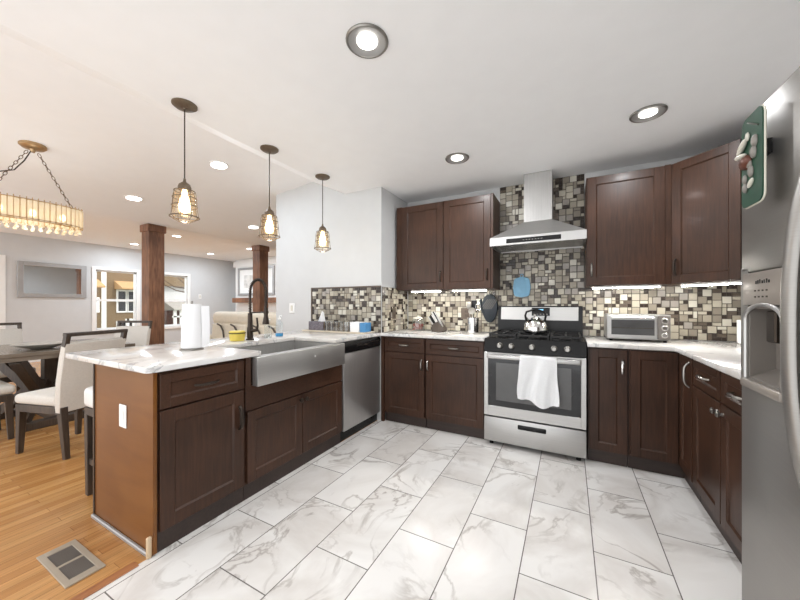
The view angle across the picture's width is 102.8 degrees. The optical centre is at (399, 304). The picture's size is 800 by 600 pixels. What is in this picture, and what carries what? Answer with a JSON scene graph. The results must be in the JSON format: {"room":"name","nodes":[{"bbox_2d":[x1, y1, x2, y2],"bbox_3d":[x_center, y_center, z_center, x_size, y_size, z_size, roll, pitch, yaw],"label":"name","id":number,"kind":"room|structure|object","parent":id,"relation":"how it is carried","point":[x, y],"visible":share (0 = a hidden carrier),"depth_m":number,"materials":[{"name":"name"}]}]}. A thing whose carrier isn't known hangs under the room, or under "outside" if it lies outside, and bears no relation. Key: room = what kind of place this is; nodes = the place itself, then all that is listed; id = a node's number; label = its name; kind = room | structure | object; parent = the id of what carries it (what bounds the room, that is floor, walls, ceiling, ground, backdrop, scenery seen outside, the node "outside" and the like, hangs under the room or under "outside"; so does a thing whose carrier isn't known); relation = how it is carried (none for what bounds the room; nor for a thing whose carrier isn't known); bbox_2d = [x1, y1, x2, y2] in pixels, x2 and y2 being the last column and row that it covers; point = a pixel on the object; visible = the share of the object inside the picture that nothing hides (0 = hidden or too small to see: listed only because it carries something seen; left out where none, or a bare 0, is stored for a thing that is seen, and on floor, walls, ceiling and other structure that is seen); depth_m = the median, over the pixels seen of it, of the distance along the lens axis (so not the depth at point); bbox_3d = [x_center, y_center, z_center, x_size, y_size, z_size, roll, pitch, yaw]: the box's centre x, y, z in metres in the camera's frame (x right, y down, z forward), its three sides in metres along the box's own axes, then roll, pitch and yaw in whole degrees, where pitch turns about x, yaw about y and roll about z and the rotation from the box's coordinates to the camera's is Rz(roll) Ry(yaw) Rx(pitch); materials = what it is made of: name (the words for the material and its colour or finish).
{"room":"kitchen","nodes":[
{"label":"kitchen","id":0,"kind":"room"},
{"bbox_2d":[0,232,235,342],"bbox_3d":[-7.481,-0.120,7.369,0.120,2.655,8.220,0,0,28],"label":"wall","id":1,"kind":"structure","parent":0,"point":[42,319],"depth_m":7.37,"materials":[{"name":"paint"}]},
{"bbox_2d":[0,255,5,328],"bbox_3d":[-7.940,0.107,6.342,0.030,2.200,0.135,0,0,28],"label":"trim","id":2,"kind":"structure","parent":1,"relation":"attached to","point":[2,257],"depth_m":6.37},
{"bbox_2d":[17,261,86,297],"bbox_3d":[-7.585,-0.528,7.005,0.034,0.750,1.060,0,0,28],"label":"wall mirror","id":3,"kind":"object","parent":1,"relation":"attached to","point":[34,279],"visible":1,"depth_m":6.96,"materials":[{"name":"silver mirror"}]},
{"bbox_2d":[92,266,139,330],"bbox_3d":[-7.108,-0.118,8.009,0.120,1.590,0.960,0,0,28],"label":"window","id":4,"kind":"structure","parent":1,"relation":"in","point":[99,269],"depth_m":7.94,"materials":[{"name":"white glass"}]},
{"bbox_2d":[164,272,189,328],"bbox_3d":[-6.514,-0.118,9.131,0.120,1.590,0.940,0,0,28],"label":"window","id":5,"kind":"structure","parent":1,"relation":"in","point":[169,274],"depth_m":9.32,"materials":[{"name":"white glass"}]},
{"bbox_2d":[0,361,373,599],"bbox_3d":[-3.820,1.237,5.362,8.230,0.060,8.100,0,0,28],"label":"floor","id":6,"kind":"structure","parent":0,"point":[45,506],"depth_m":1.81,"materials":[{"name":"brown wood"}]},
{"bbox_2d":[0,380,15,439],"bbox_3d":[-3.800,0.714,2.740,0.458,0.990,0.575,0,0,28],"label":"dining chair","id":7,"kind":"object","parent":6,"relation":"on","point":[6,389],"visible":1,"depth_m":2.86,"materials":[{"name":"beige fabric"}]},
{"bbox_2d":[0,322,35,391],"bbox_3d":[-4.582,0.714,3.649,0.575,0.990,0.458,0,0,28],"label":"dining chair","id":8,"kind":"object","parent":6,"relation":"on","point":[7,336],"visible":0.41,"depth_m":3.86,"materials":[{"name":"beige fabric"}]},
{"bbox_2d":[0,338,134,431],"bbox_3d":[-3.770,0.825,3.479,1.120,0.765,1.020,0,0,28],"label":"dining table","id":9,"kind":"object","parent":6,"relation":"on","point":[14,364],"visible":0.27,"depth_m":3.17,"materials":[{"name":"brown wood"}]},
{"bbox_2d":[10,341,70,348],"bbox_3d":[-3.628,0.414,3.234,0.416,0.054,0.416,0,0,28],"label":"serving bowl","id":10,"kind":"object","parent":9,"relation":"on","point":[43,344],"visible":0.94,"depth_m":3.19,"materials":[{"name":"grey ceramic"}]},
{"bbox_2d":[36,539,105,588],"bbox_3d":[-1.541,1.203,1.494,0.348,0.008,0.135,0,0,28],"label":"floor vent","id":11,"kind":"object","parent":6,"relation":"in","point":[69,563],"visible":1,"depth_m":1.48,"materials":[{"name":"beige metal"}]},
{"bbox_2d":[15,329,127,459],"bbox_3d":[-2.798,0.714,2.738,0.575,0.990,0.458,0,0,12],"label":"dining chair","id":12,"kind":"object","parent":6,"relation":"on","point":[73,377],"visible":0.74,"depth_m":2.56,"materials":[{"name":"beige fabric"}]},
{"bbox_2d":[84,386,92,495],"bbox_3d":[-1.779,0.865,2.116,0.325,0.685,0.385,0,0,28],"label":"counter stool","id":13,"kind":"object","parent":6,"relation":"on","point":[88,392],"visible":0.18,"depth_m":2.01,"materials":[{"name":"wood"}]},
{"bbox_2d":[70,562,138,599],"bbox_3d":[-1.655,1.204,0.673,0.045,0.006,1.840,0,0,28],"label":"threshold","id":14,"kind":"object","parent":6,"relation":"on","point":[133,565],"visible":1,"depth_m":1.38,"materials":[{"name":"brown wood"}]},
{"bbox_2d":[114,321,152,345],"bbox_3d":[-3.648,0.714,4.131,0.458,0.990,0.575,0,0,0],"label":"dining chair","id":15,"kind":"object","parent":6,"relation":"on","point":[139,335],"visible":0.28,"depth_m":4.34,"materials":[{"name":"beige fabric"}]},
{"bbox_2d":[140,223,165,344],"bbox_3d":[-3.760,0.003,4.866,0.246,2.408,0.246,0,0,28],"label":"wooden post","id":16,"kind":"object","parent":6,"relation":"on","point":[152,234],"visible":0.55,"depth_m":4.79,"materials":[{"name":"brown wood"}]},
{"bbox_2d":[91,358,244,558],"bbox_3d":[-1.329,0.765,1.868,0.692,0.884,0.509,0,0,28],"label":"base cabinet","id":17,"kind":"object","parent":6,"relation":"on","point":[177,464],"visible":0.99,"depth_m":1.67,"materials":[{"name":"brown wood"}]},
{"bbox_2d":[119,404,126,428],"bbox_3d":[-1.438,0.577,1.655,0.072,0.118,0.010,0,0,28],"label":"wall outlet","id":18,"kind":"object","parent":17,"relation":"attached to","point":[122,408],"visible":1,"depth_m":1.65,"materials":[{"name":"white plastic"}]},
{"bbox_2d":[180,311,275,341],"bbox_3d":[-2.554,0.639,5.274,2.250,1.035,0.870,0,0,28],"label":"sofa","id":19,"kind":"object","parent":6,"relation":"on","point":[224,321],"visible":0.24,"depth_m":5.41,"materials":[{"name":"beige fabric"}]},
{"bbox_2d":[251,245,268,311],"bbox_3d":[-2.863,0.003,6.558,0.246,2.408,0.246,0,0,28],"label":"wooden post","id":20,"kind":"object","parent":6,"relation":"on","point":[260,252],"visible":0.52,"depth_m":6.47,"materials":[{"name":"brown wood"}]},
{"bbox_2d":[243,340,341,500],"bbox_3d":[-0.990,0.765,2.511,0.670,0.884,0.940,0,0,28],"label":"base cabinet","id":21,"kind":"object","parent":6,"relation":"on","point":[289,423],"visible":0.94,"depth_m":2.25,"materials":[{"name":"brown wood"}]},
{"bbox_2d":[340,336,380,441],"bbox_3d":[-0.611,0.766,3.192,0.612,0.882,0.606,0,0,28],"label":"dishwasher","id":22,"kind":"object","parent":6,"relation":"on","point":[360,380],"visible":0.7,"depth_m":3.01,"materials":[{"name":"grey metal"}]},
{"bbox_2d":[233,256,275,311],"bbox_3d":[-4.116,-0.120,9.898,2.820,2.655,0.320,0,0,28],"label":"chimney breast","id":23,"kind":"object","parent":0,"point":[240,307],"visible":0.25,"depth_m":10.15,"materials":[{"name":"white paint"}]},
{"bbox_2d":[238,267,252,295],"bbox_3d":[-4.891,-0.731,10.146,0.675,0.880,0.043,0,0,28],"label":"framed picture","id":24,"kind":"object","parent":23,"relation":"attached to","point":[245,277],"depth_m":10.17,"materials":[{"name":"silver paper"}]},
{"bbox_2d":[244,275,252,287],"bbox_3d":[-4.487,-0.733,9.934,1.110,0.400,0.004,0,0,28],"label":"print","id":25,"kind":"object","parent":24,"relation":"attached to","point":[248,279],"depth_m":10.11},
{"bbox_2d":[232,297,275,302],"bbox_3d":[-4.144,-0.138,9.641,2.550,0.150,0.240,0,0,28],"label":"mantel shelf","id":26,"kind":"object","parent":23,"relation":"attached to","point":[270,299],"visible":0.42,"depth_m":9.82,"materials":[{"name":"brown wood"}]},
{"bbox_2d":[276,182,406,419],"bbox_3d":[0.087,-0.127,5.527,1.560,2.667,4.150,0,0,28],"label":"wall","id":27,"kind":"structure","parent":0,"point":[361,226],"depth_m":3.65,"materials":[{"name":"paint"}]},
{"bbox_2d":[289,303,294,312],"bbox_3d":[-1.328,0.042,3.923,0.090,0.120,0.010,0,0,28],"label":"light switch","id":28,"kind":"object","parent":27,"relation":"attached to","point":[291,305],"visible":1,"depth_m":3.92,"materials":[{"name":"white plastic"}]},
{"bbox_2d":[311,286,380,320],"bbox_3d":[-0.622,0.046,3.547,0.960,0.490,0.014,0,0,28],"label":"trim","id":29,"kind":"structure","parent":27,"relation":"attached to","point":[351,286],"depth_m":3.64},
{"bbox_2d":[312,287,380,332],"bbox_3d":[-0.616,0.053,3.545,0.942,0.476,0.011,0,0,28],"label":"backsplash","id":30,"kind":"structure","parent":27,"relation":"attached to","point":[363,304],"depth_m":3.51,"materials":[{"name":"tile"}]},
{"bbox_2d":[382,287,407,332],"bbox_3d":[-0.048,0.052,3.593,0.011,0.478,0.585,0,0,28],"label":"backsplash","id":31,"kind":"object","parent":27,"relation":"attached to","point":[391,298],"visible":0.95,"depth_m":3.55,"materials":[{"name":"tile"}]},
{"bbox_2d":[392,308,395,318],"bbox_3d":[-0.064,0.097,3.542,0.008,0.120,0.075,0,0,28],"label":"wall outlet","id":32,"kind":"object","parent":31,"relation":"attached to","point":[393,309],"visible":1,"depth_m":3.53,"materials":[{"name":"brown plastic"}]},
{"bbox_2d":[0,0,799,261],"bbox_3d":[-2.444,-1.473,4.701,11.520,0.540,8.220,0,0,28],"label":"ceiling","id":33,"kind":"structure","parent":0,"point":[519,88],"depth_m":1.91,"materials":[{"name":"paint"}]},
{"bbox_2d":[0,140,82,235],"bbox_3d":[-3.075,-0.986,2.676,0.319,0.710,0.615,0,0,28],"label":"chandelier","id":34,"kind":"object","parent":33,"relation":"hanging from","point":[17,210],"visible":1,"depth_m":2.64,"materials":[{"name":"beige glass"}]},
{"bbox_2d":[124,195,142,200],"bbox_3d":[-3.189,-1.276,3.828,0.175,0.022,0.175,0,0,34],"label":"recessed light","id":35,"kind":"object","parent":33,"relation":"in","point":[129,197],"visible":1,"depth_m":3.81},
{"bbox_2d":[83,210,275,249],"bbox_3d":[-3.569,-1.324,5.229,0.238,0.244,8.100,0,0,28],"label":"beam","id":36,"kind":"structure","parent":33,"relation":"attached to","point":[84,212],"depth_m":5.11,"materials":[{"name":"paint"}]},
{"bbox_2d":[169,98,199,222],"bbox_3d":[-1.325,-0.866,1.964,0.162,0.728,0.162,0,0,28],"label":"pendant lamp","id":37,"kind":"object","parent":33,"relation":"hanging from","point":[184,206],"visible":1,"depth_m":1.95,"materials":[{"name":"brown metal"}]},
{"bbox_2d":[209,161,228,169],"bbox_3d":[-1.825,-1.405,3.219,0.175,0.022,0.175,0,0,34],"label":"recessed light","id":38,"kind":"object","parent":33,"relation":"in","point":[221,165],"visible":1,"depth_m":3.21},
{"bbox_2d":[210,162,226,168],"bbox_3d":[-1.825,-1.405,3.219,0.150,0.006,0.150,-6,-3,28],"label":"diffuser","id":39,"kind":"object","parent":38,"relation":"attached to","point":[217,165],"depth_m":3.21,"materials":[{"name":"white plastic"}]},
{"bbox_2d":[248,225,258,228],"bbox_3d":[-2.413,-1.277,5.261,0.175,0.022,0.175,0,0,34],"label":"recessed light","id":40,"kind":"object","parent":33,"relation":"in","point":[250,226],"visible":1,"depth_m":5.25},
{"bbox_2d":[258,144,279,240],"bbox_3d":[-1.030,-0.866,2.520,0.162,0.728,0.162,0,0,28],"label":"pendant lamp","id":41,"kind":"object","parent":33,"relation":"hanging from","point":[269,149],"visible":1,"depth_m":2.50,"materials":[{"name":"brown metal"}]},
{"bbox_2d":[314,174,330,251],"bbox_3d":[-0.742,-0.866,3.064,0.162,0.728,0.162,0,0,28],"label":"pendant lamp","id":42,"kind":"object","parent":33,"relation":"hanging from","point":[322,241],"visible":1,"depth_m":3.04,"materials":[{"name":"brown metal"}]},
{"bbox_2d":[346,23,387,58],"bbox_3d":[-0.153,-1.224,1.490,0.198,0.011,0.198,0,0,28],"label":"recessed light","id":43,"kind":"object","parent":33,"relation":"in","point":[372,44],"visible":1,"depth_m":1.48,"materials":[{"name":"silver metal"}]},
{"bbox_2d":[445,153,468,163],"bbox_3d":[0.479,-1.224,2.677,0.198,0.011,0.198,0,0,28],"label":"recessed light","id":44,"kind":"object","parent":33,"relation":"in","point":[454,158],"visible":1,"depth_m":2.67,"materials":[{"name":"silver metal"}]},
{"bbox_2d":[629,104,667,122],"bbox_3d":[1.592,-1.224,2.050,0.198,0.011,0.198,0,0,28],"label":"recessed light","id":45,"kind":"object","parent":33,"relation":"in","point":[651,112],"visible":1,"depth_m":2.04,"materials":[{"name":"silver metal"}]},
{"bbox_2d":[84,418,741,599],"bbox_3d":[0.345,1.237,1.153,3.070,0.060,4.560,0,0,28],"label":"floor","id":46,"kind":"structure","parent":0,"point":[392,510],"depth_m":1.65,"materials":[{"name":"tile"}]},
{"bbox_2d":[381,336,426,427],"bbox_3d":[0.154,0.765,3.459,0.491,0.884,0.638,0,0,28],"label":"base cabinet","id":47,"kind":"object","parent":46,"relation":"on","point":[403,359],"visible":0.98,"depth_m":3.21,"materials":[{"name":"brown wood"}]},
{"bbox_2d":[426,338,484,438],"bbox_3d":[0.627,0.765,3.209,0.568,0.884,0.638,0,0,28],"label":"base cabinet","id":48,"kind":"object","parent":46,"relation":"on","point":[454,368],"visible":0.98,"depth_m":2.96,"materials":[{"name":"brown wood"}]},
{"bbox_2d":[65,329,490,373],"bbox_3d":[-0.499,0.307,2.648,2.040,0.030,2.703,0,0,28],"label":"countertop","id":49,"kind":"structure","parent":48,"relation":"on","point":[145,359],"depth_m":1.99,"materials":[{"name":"stone"}]},
{"bbox_2d":[179,301,209,350],"bbox_3d":[-1.347,0.134,2.077,0.137,0.315,0.141,0,0,28],"label":"paper towel holder","id":50,"kind":"object","parent":49,"relation":"on","point":[195,322],"visible":1,"depth_m":2.04,"materials":[{"name":"white paper"}]},
{"bbox_2d":[229,330,245,340],"bbox_3d":[-1.316,0.249,2.583,0.126,0.083,0.125,0,0,28],"label":"tub","id":51,"kind":"object","parent":49,"relation":"on","point":[236,335],"visible":1,"depth_m":2.54,"materials":[{"name":"yellow plastic"}]},
{"bbox_2d":[246,278,268,339],"bbox_3d":[-1.157,0.037,2.597,0.248,0.508,0.064,0,0,28],"label":"faucet","id":52,"kind":"object","parent":49,"relation":"on","point":[250,330],"visible":1,"depth_m":2.61,"materials":[{"name":"brown metal"}]},
{"bbox_2d":[276,315,282,335],"bbox_3d":[-1.112,0.194,2.943,0.065,0.195,0.064,0,0,-12],"label":"dish soap bottle","id":53,"kind":"object","parent":49,"relation":"on","point":[277,334],"visible":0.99,"depth_m":2.92,"materials":[{"name":"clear plastic"}]},
{"bbox_2d":[237,340,344,386],"bbox_3d":[-0.903,0.416,2.469,0.523,0.182,0.865,0,0,28],"label":"farmhouse sink","id":54,"kind":"object","parent":49,"relation":"in","point":[279,361],"visible":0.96,"depth_m":2.32,"materials":[{"name":"metal"}]},
{"bbox_2d":[302,329,374,333],"bbox_3d":[-0.670,0.283,3.424,0.810,0.016,0.225,0,0,28],"label":"serving tray","id":55,"kind":"object","parent":49,"relation":"on","point":[328,331],"visible":0.7,"depth_m":3.31,"materials":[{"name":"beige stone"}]},
{"bbox_2d":[309,311,329,330],"bbox_3d":[-0.900,0.173,3.566,0.210,0.215,0.120,0,0,28],"label":"tissue box","id":56,"kind":"object","parent":55,"relation":"on","point":[313,325],"visible":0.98,"depth_m":3.52,"materials":[{"name":"grey cardboard"}]},
{"bbox_2d":[324,321,349,331],"bbox_3d":[-0.649,0.231,3.433,0.330,0.100,0.120,0,0,28],"label":"organizer","id":57,"kind":"object","parent":55,"relation":"on","point":[331,326],"visible":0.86,"depth_m":3.39,"materials":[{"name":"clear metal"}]},
{"bbox_2d":[350,322,364,331],"bbox_3d":[-0.439,0.231,3.322,0.114,0.100,0.120,0,0,28],"label":"box","id":58,"kind":"object","parent":55,"relation":"on","point":[354,326],"visible":0.74,"depth_m":3.27,"materials":[{"name":"cardboard"}]},
{"bbox_2d":[360,322,370,331],"bbox_3d":[-0.354,0.233,3.274,0.070,0.095,0.105,0,0,28],"label":"box","id":59,"kind":"object","parent":55,"relation":"on","point":[364,327],"visible":0.84,"depth_m":3.23,"materials":[{"name":"blue cardboard"}]},
{"bbox_2d":[413,315,422,329],"bbox_3d":[0.205,0.203,3.592,0.152,0.175,0.152,0,0,28],"label":"candy jar","id":60,"kind":"object","parent":49,"relation":"on","point":[415,325],"visible":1,"depth_m":3.57,"materials":[{"name":"clear glass"}]},
{"bbox_2d":[428,312,446,331],"bbox_3d":[0.407,0.184,3.473,0.192,0.215,0.120,0,0,28],"label":"knife block","id":61,"kind":"object","parent":49,"relation":"on","point":[437,325],"visible":1,"depth_m":3.43,"materials":[{"name":"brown wood"}]},
{"bbox_2d":[467,317,478,333],"bbox_3d":[0.746,0.211,3.271,0.122,0.160,0.122,0,0,28],"label":"utensil crock","id":62,"kind":"object","parent":49,"relation":"on","point":[472,323],"visible":0.95,"depth_m":3.22,"materials":[{"name":"metal"}]},
{"bbox_2d":[468,308,474,317],"bbox_3d":[0.734,0.154,3.225,0.072,0.252,0.067,0,0,-33],"label":"turner","id":63,"kind":"object","parent":62,"relation":"in","point":[471,310],"visible":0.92,"depth_m":3.24,"materials":[{"name":"beige wood"}]},
{"bbox_2d":[471,300,476,317],"bbox_3d":[0.759,0.118,3.297,0.060,0.324,0.048,0,0,28],"label":"spatula","id":64,"kind":"object","parent":62,"relation":"in","point":[473,302],"visible":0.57,"depth_m":3.31,"materials":[{"name":"black plastic"}]},
{"bbox_2d":[484,306,585,460],"bbox_3d":[1.208,0.610,2.854,0.767,1.195,0.705,0,0,28],"label":"gas range","id":65,"kind":"object","parent":46,"relation":"on","point":[509,419],"visible":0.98,"depth_m":2.64,"materials":[{"name":"silver metal"}]},
{"bbox_2d":[524,309,547,332],"bbox_3d":[1.214,0.145,2.867,0.203,0.209,0.203,0,0,28],"label":"kettle","id":66,"kind":"object","parent":65,"relation":"on","point":[534,324],"visible":1,"depth_m":2.81,"materials":[{"name":"metal"}]},
{"bbox_2d":[486,333,585,341],"bbox_3d":[1.218,0.298,2.874,0.767,0.018,0.580,0,0,28],"label":"cooktop","id":67,"kind":"object","parent":65,"relation":"in","point":[492,338],"depth_m":2.72,"materials":[{"name":"black metal"}]},
{"bbox_2d":[517,355,559,408],"bbox_3d":[1.089,0.608,2.522,0.308,0.400,0.067,0,0,28],"label":"towel","id":68,"kind":"object","parent":65,"relation":"hanging from","point":[537,383],"visible":1,"depth_m":2.50,"materials":[{"name":"white fabric"}]},
{"bbox_2d":[586,345,627,466],"bbox_3d":[1.689,0.765,2.644,0.254,0.884,0.642,0,0,28],"label":"base cabinet","id":69,"kind":"object","parent":46,"relation":"on","point":[606,368],"visible":0.98,"depth_m":2.41,"materials":[{"name":"brown wood"}]},
{"bbox_2d":[627,349,700,501],"bbox_3d":[2.154,0.765,2.271,0.908,0.884,0.866,0,0,28],"label":"base cabinet","id":70,"kind":"object","parent":46,"relation":"on","point":[660,383],"visible":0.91,"depth_m":2.26,"materials":[{"name":"brown wood"}]},
{"bbox_2d":[693,360,741,563],"bbox_3d":[1.798,0.765,1.338,0.662,0.884,1.108,0,0,28],"label":"base cabinet","id":71,"kind":"object","parent":46,"relation":"on","point":[717,395],"visible":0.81,"depth_m":1.61,"materials":[{"name":"brown wood"}]},
{"bbox_2d":[584,336,740,379],"bbox_3d":[1.776,0.307,1.836,1.176,0.030,2.008,0,0,28],"label":"countertop","id":72,"kind":"structure","parent":71,"relation":"on","point":[723,356],"depth_m":2.22,"materials":[{"name":"stone"}]},
{"bbox_2d":[604,314,670,342],"bbox_3d":[1.923,0.185,2.611,0.409,0.212,0.306,0,0,28],"label":"toaster oven","id":73,"kind":"object","parent":72,"relation":"on","point":[616,326],"visible":1,"depth_m":2.50,"materials":[{"name":"metal"}]},
{"bbox_2d":[737,320,740,343],"bbox_3d":[2.590,0.194,2.385,0.106,0.195,0.105,0,0,28],"label":"canister","id":74,"kind":"object","parent":72,"relation":"on","point":[738,321],"visible":0.17,"depth_m":2.39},
{"bbox_2d":[740,67,799,599],"bbox_3d":[1.203,0.306,0.458,0.863,1.762,0.905,0,0,28],"label":"refrigerator","id":75,"kind":"object","parent":46,"relation":"on","point":[770,271],"visible":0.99,"depth_m":0.86,"materials":[{"name":"grey metal"}]},
{"bbox_2d":[734,104,772,208],"bbox_3d":[0.990,-0.406,0.890,0.055,0.259,0.128,0,0,28],"label":"wall plaque","id":76,"kind":"object","parent":75,"relation":"attached to","point":[753,151],"visible":1,"depth_m":0.87,"materials":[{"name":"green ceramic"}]},
{"bbox_2d":[738,155,751,170],"bbox_3d":[0.988,-0.405,0.912,0.027,0.040,0.054,0,0,28],"label":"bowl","id":77,"kind":"object","parent":76,"relation":"on","point":[745,163],"depth_m":0.90,"materials":[{"name":"ceramic"}]},
{"bbox_2d":[407,155,730,341],"bbox_3d":[1.502,-0.011,3.188,3.130,2.437,0.120,0,0,28],"label":"wall","id":78,"kind":"structure","parent":0,"point":[496,191],"depth_m":3.00,"materials":[{"name":"paint"}]},
{"bbox_2d":[397,193,499,291],"bbox_3d":[0.496,-0.616,3.438,1.053,0.917,0.373,0,0,28],"label":"upper cabinet","id":79,"kind":"object","parent":78,"relation":"attached to","point":[443,245],"visible":0.98,"depth_m":3.27,"materials":[{"name":"brown wood"}]},
{"bbox_2d":[411,290,441,291],"bbox_3d":[0.283,-0.147,3.471,0.350,0.018,0.040,0,0,28],"label":"light","id":80,"kind":"object","parent":79,"relation":"attached to","point":[415,290],"visible":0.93,"depth_m":3.45,"materials":[{"name":"white plastic"}]},
{"bbox_2d":[451,289,486,291],"bbox_3d":[0.703,-0.147,3.249,0.360,0.018,0.040,0,0,28],"label":"light","id":81,"kind":"object","parent":79,"relation":"attached to","point":[459,289],"visible":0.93,"depth_m":3.22,"materials":[{"name":"white plastic"}]},
{"bbox_2d":[500,174,583,289],"bbox_3d":[1.389,-0.692,3.174,0.769,1.070,0.011,0,0,28],"label":"backsplash","id":82,"kind":"structure","parent":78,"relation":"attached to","point":[559,268],"depth_m":3.13,"materials":[{"name":"tile"}]},
{"bbox_2d":[513,274,530,296],"bbox_3d":[1.233,-0.193,3.236,0.168,0.239,0.014,0,0,28],"label":"trivet","id":83,"kind":"object","parent":82,"relation":"attached to","point":[521,286],"visible":1,"depth_m":3.23,"materials":[{"name":"blue fabric"}]},
{"bbox_2d":[490,170,586,253],"bbox_3d":[1.273,-0.881,2.959,0.770,0.692,0.474,0,0,28],"label":"range hood","id":84,"kind":"object","parent":82,"relation":"attached to","point":[539,231],"visible":1,"depth_m":2.92,"materials":[{"name":"metal"}]},
{"bbox_2d":[408,285,740,341],"bbox_3d":[1.424,0.068,3.155,3.000,0.447,0.011,0,0,28],"label":"backsplash","id":85,"kind":"structure","parent":78,"relation":"attached to","point":[710,312],"depth_m":2.87,"materials":[{"name":"tile"}]},
{"bbox_2d":[461,308,471,318],"bbox_3d":[0.728,0.097,3.511,0.120,0.120,0.008,0,0,28],"label":"wall outlet","id":86,"kind":"object","parent":85,"relation":"attached to","point":[464,311],"visible":0.85,"depth_m":3.52,"materials":[{"name":"beige plastic"}]},
{"bbox_2d":[479,291,497,322],"bbox_3d":[0.935,0.022,3.366,0.193,0.334,0.060,0,0,28],"label":"oven mitt","id":87,"kind":"object","parent":85,"relation":"hanging from","point":[489,306],"visible":0.98,"depth_m":3.35,"materials":[{"name":"fabric"}]},
{"bbox_2d":[585,164,671,287],"bbox_3d":[1.892,-0.616,2.699,0.562,0.917,0.373,0,0,28],"label":"upper cabinet","id":88,"kind":"object","parent":78,"relation":"attached to","point":[628,215],"visible":0.99,"depth_m":2.56,"materials":[{"name":"brown wood"}]},
{"bbox_2d":[591,285,660,288],"bbox_3d":[1.856,-0.147,2.638,0.470,0.018,0.040,0,0,28],"label":"light","id":89,"kind":"object","parent":88,"relation":"attached to","point":[633,286],"visible":0.96,"depth_m":2.61,"materials":[{"name":"white plastic"}]},
{"bbox_2d":[593,287,652,288],"bbox_3d":[1.856,-0.141,2.638,0.450,0.005,0.032,0,0,28],"label":"diffuser","id":90,"kind":"object","parent":89,"relation":"attached to","point":[593,287],"depth_m":2.65,"materials":[{"name":"white plastic"}]},
{"bbox_2d":[665,138,741,285],"bbox_3d":[2.347,-0.616,2.317,0.614,0.917,0.621,0,0,28],"label":"upper cabinet","id":91,"kind":"object","parent":78,"relation":"attached to","point":[706,186],"visible":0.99,"depth_m":2.22,"materials":[{"name":"brown wood"}]},
{"bbox_2d":[680,281,740,286],"bbox_3d":[2.203,-0.147,2.268,0.040,0.018,0.357,0,0,-17],"label":"light","id":92,"kind":"object","parent":91,"relation":"attached to","point":[730,282],"visible":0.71,"depth_m":2.24,"materials":[{"name":"white plastic"}]},
{"bbox_2d":[682,283,740,286],"bbox_3d":[2.203,-0.141,2.268,0.032,0.005,0.337,0,0,-17],"label":"diffuser","id":93,"kind":"object","parent":92,"relation":"attached to","point":[694,284],"depth_m":2.29,"materials":[{"name":"white plastic"}]},
{"label":"outside","id":94,"kind":"structure","parent":0,"visible":0},
{"bbox_3d":[-17.941,1.857,19.688,29.860,0.100,42.000,0,0,28],"label":"ground","id":95,"kind":"structure","parent":94,"visible":0},
{"bbox_2d":[97,272,132,327],"bbox_3d":[-13.511,-1.493,14.059,4.960,6.600,3.200,0,0,28],"label":"neighboring house","id":96,"kind":"structure","parent":95,"relation":"on","point":[110,285],"depth_m":13.46,"materials":[{"name":"beige"}]},
{"bbox_2d":[164,276,184,324],"bbox_3d":[-12.738,-0.593,19.535,5.200,4.800,5.400,0,0,28],"label":"neighboring house","id":97,"kind":"structure","parent":95,"relation":"on","point":[172,310],"depth_m":16.97,"materials":[{"name":"paint"}]},
{"bbox_2d":[164,277,184,292],"bbox_3d":[-9.114,-0.336,13.751,1.025,4.298,2.227,0,0,28],"label":"bare tree","id":98,"kind":"object","parent":95,"relation":"on","point":[177,277],"visible":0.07,"depth_m":13.40,"materials":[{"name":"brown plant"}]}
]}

